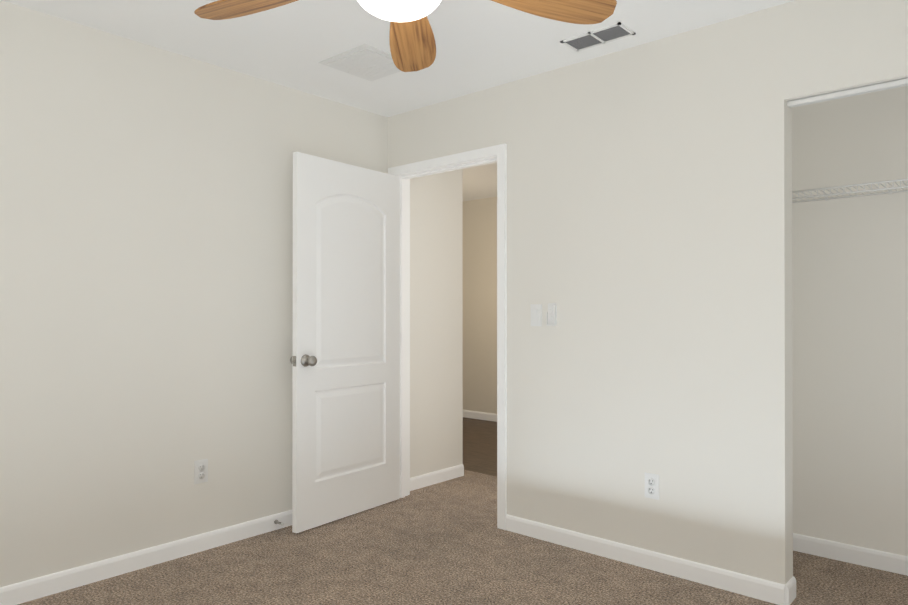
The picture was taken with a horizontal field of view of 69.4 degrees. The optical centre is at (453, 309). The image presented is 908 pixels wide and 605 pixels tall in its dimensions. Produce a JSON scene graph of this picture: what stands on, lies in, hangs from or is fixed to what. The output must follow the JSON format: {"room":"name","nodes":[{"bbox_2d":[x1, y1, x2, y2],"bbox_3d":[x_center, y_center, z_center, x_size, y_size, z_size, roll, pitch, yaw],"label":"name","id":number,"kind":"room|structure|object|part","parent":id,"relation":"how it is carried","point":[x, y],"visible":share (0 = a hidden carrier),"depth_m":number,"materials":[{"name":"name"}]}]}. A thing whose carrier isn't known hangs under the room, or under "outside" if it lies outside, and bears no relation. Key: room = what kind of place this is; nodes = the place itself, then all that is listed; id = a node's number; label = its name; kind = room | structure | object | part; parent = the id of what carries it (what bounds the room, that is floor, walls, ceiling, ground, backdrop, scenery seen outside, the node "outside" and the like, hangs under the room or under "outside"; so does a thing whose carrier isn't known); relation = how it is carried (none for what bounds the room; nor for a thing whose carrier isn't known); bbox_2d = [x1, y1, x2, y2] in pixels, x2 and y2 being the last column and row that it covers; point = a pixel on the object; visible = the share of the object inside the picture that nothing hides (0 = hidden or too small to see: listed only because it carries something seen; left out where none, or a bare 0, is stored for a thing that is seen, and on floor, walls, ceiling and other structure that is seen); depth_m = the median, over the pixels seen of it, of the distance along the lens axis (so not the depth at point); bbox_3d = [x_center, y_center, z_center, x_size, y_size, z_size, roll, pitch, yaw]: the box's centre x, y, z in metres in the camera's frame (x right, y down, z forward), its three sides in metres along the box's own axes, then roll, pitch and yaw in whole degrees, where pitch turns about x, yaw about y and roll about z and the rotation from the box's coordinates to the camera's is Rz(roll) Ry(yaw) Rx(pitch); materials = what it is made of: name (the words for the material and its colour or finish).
{"room":"empty bedroom","nodes":[
{"label":"empty bedroom","id":0,"kind":"room"},
{"bbox_2d":[0,0,462,586],"bbox_3d":[-1.353,-0.019,3.246,0.115,2.440,4.155,0,0,41],"label":"wall","id":1,"kind":"structure","parent":0,"point":[146,272],"depth_m":3.09,"materials":[{"name":"beige paint"}]},
{"bbox_2d":[0,510,291,604],"bbox_3d":[-1.509,1.158,2.968,0.013,0.083,3.250,0,0,41],"label":"baseboard","id":2,"kind":"structure","parent":1,"relation":"attached to","point":[32,589],"depth_m":3.01,"materials":[{"name":"white wood"}]},
{"bbox_2d":[274,520,283,525],"bbox_3d":[-0.945,1.157,3.547,0.067,0.022,0.021,0,0,41],"label":"door stop","id":3,"kind":"object","parent":2,"relation":"attached to","point":[278,522],"visible":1,"depth_m":3.55,"materials":[{"name":"silver metal"}]},
{"bbox_2d":[194,459,207,483],"bbox_3d":[-1.257,0.807,3.259,0.008,0.115,0.070,0,0,41],"label":"outlet","id":4,"kind":"object","parent":1,"relation":"attached to","point":[200,471],"visible":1,"depth_m":3.26,"materials":[{"name":"white plastic"}]},
{"bbox_2d":[410,464,463,490],"bbox_3d":[-0.120,1.165,4.547,0.013,0.083,0.565,0,0,41],"label":"baseboard","id":5,"kind":"structure","parent":1,"relation":"attached to","point":[435,477],"depth_m":4.53,"materials":[{"name":"white wood"}]},
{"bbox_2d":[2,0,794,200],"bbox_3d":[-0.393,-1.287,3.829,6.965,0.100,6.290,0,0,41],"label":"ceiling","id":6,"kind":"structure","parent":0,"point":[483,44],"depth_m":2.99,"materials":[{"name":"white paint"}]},
{"bbox_2d":[319,43,400,80],"bbox_3d":[-0.432,-1.234,3.303,0.350,0.010,0.350,0,0,41],"label":"ceiling vent","id":7,"kind":"object","parent":6,"relation":"in","point":[367,62],"visible":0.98,"depth_m":3.28,"materials":[{"name":"white metal"}]},
{"bbox_2d":[194,0,616,71],"bbox_3d":[-0.176,-1.038,1.808,1.300,0.415,1.273,0,0,41],"label":"ceiling fan","id":8,"kind":"object","parent":6,"relation":"hanging from","point":[412,42],"visible":1,"depth_m":2.04,"materials":[{"name":"brown wood"}]},
{"bbox_3d":[-0.157,-0.872,1.850,0.262,0.084,0.262,0,0,41],"label":"lamp shade","id":9,"kind":"part","parent":8,"relation":"part of","materials":[{"name":"white glass"}]},
{"bbox_2d":[560,22,635,51],"bbox_3d":[0.653,-1.237,2.985,0.300,0.007,0.149,0,0,41],"label":"ceiling vent","id":10,"kind":"object","parent":6,"relation":"in","point":[601,36],"visible":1,"depth_m":2.98,"materials":[{"name":"white metal"}]},
{"bbox_2d":[18,470,907,604],"bbox_3d":[0.074,1.246,2.078,3.965,0.100,4.295,0,0,41],"label":"floor carpet","id":11,"kind":"object","parent":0,"point":[448,542],"visible":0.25,"depth_m":2.98,"materials":[{"name":"brown carpet"}]},
{"bbox_2d":[463,417,496,475],"bbox_3d":[0.016,1.266,6.148,4.500,0.096,2.250,0,0,41],"label":"floor","id":12,"kind":"structure","parent":0,"point":[479,446],"depth_m":5.81,"materials":[{"name":"wood"}]},
{"bbox_2d":[463,197,496,413],"bbox_3d":[0.627,-0.002,7.037,4.480,2.440,0.115,0,0,41],"label":"wall","id":13,"kind":"structure","parent":0,"point":[479,305],"depth_m":7.22,"materials":[{"name":"paint"}]},
{"bbox_2d":[463,410,496,421],"bbox_3d":[0.585,1.176,6.984,4.250,0.083,0.013,0,0,41],"label":"baseboard","id":14,"kind":"structure","parent":13,"relation":"attached to","point":[466,413],"depth_m":7.23,"materials":[{"name":"white wood"}]},
{"bbox_2d":[388,0,907,584],"bbox_3d":[1.025,-0.020,3.012,3.765,2.440,0.115,0,0,41],"label":"wall","id":15,"kind":"structure","parent":0,"point":[650,218],"depth_m":2.99,"materials":[{"name":"beige paint"}]},
{"bbox_2d":[290,152,399,532],"bbox_3d":[-0.587,0.177,3.804,0.179,2.032,0.825,0,0,41],"label":"door","id":16,"kind":"structure","parent":15,"relation":"in","point":[345,359],"depth_m":3.76,"materials":[{"name":"white painted wood"},{"name":"brushed nickel"}]},
{"bbox_2d":[388,143,506,529],"bbox_3d":[-0.025,0.150,3.934,0.934,2.107,0.147,0,0,41],"label":"door frame","id":17,"kind":"structure","parent":15,"relation":"attached to","point":[499,151],"depth_m":3.78,"materials":[{"name":"white wood"}]},
{"bbox_2d":[531,304,541,325],"bbox_3d":[0.430,0.032,3.450,0.070,0.115,0.013,0,0,41],"label":"rocker light switch","id":18,"kind":"object","parent":15,"relation":"attached to","point":[536,314],"visible":1,"depth_m":3.44,"materials":[{"name":"white plastic"}]},
{"bbox_2d":[547,303,556,325],"bbox_3d":[0.504,0.026,3.380,0.048,0.116,0.020,0,0,41],"label":"remote holder","id":19,"kind":"object","parent":15,"relation":"attached to","point":[552,315],"visible":1,"depth_m":3.37,"materials":[{"name":"white plastic"}]},
{"bbox_2d":[505,514,795,604],"bbox_3d":[0.815,1.159,3.105,1.414,0.083,0.013,0,0,41],"label":"baseboard","id":20,"kind":"structure","parent":15,"relation":"attached to","point":[704,574],"depth_m":2.98,"materials":[{"name":"white wood"}]},
{"bbox_2d":[645,472,658,499],"bbox_3d":[0.912,0.817,3.025,0.070,0.115,0.008,0,0,41],"label":"outlet","id":21,"kind":"object","parent":15,"relation":"attached to","point":[651,486],"visible":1,"depth_m":3.02,"materials":[{"name":"white plastic"}]},
{"bbox_2d":[787,78,907,107],"bbox_3d":[1.660,-0.842,2.440,0.765,0.022,0.026,0,0,41],"label":"track rail","id":22,"kind":"object","parent":15,"relation":"attached to","point":[852,92],"visible":1,"depth_m":2.54,"materials":[{"name":"white metal"}]},
{"bbox_2d":[792,86,907,555],"bbox_3d":[1.945,-0.021,2.745,1.730,2.440,0.700,0,0,41],"label":"wall","id":23,"kind":"structure","parent":0,"point":[850,351],"depth_m":3.11,"materials":[{"name":"paint"}]},
{"bbox_2d":[792,178,907,202],"bbox_3d":[1.995,-0.375,2.803,1.496,0.347,0.318,0,0,41],"label":"wire shelf","id":24,"kind":"object","parent":23,"relation":"attached to","point":[826,195],"visible":0.6,"depth_m":2.91,"materials":[{"name":"white metal"}]},
{"bbox_2d":[793,533,907,575],"bbox_3d":[2.096,1.158,2.910,1.500,0.083,0.013,0,0,41],"label":"baseboard","id":25,"kind":"structure","parent":23,"relation":"attached to","point":[881,560],"depth_m":3.09,"materials":[{"name":"white wood"}]}
]}

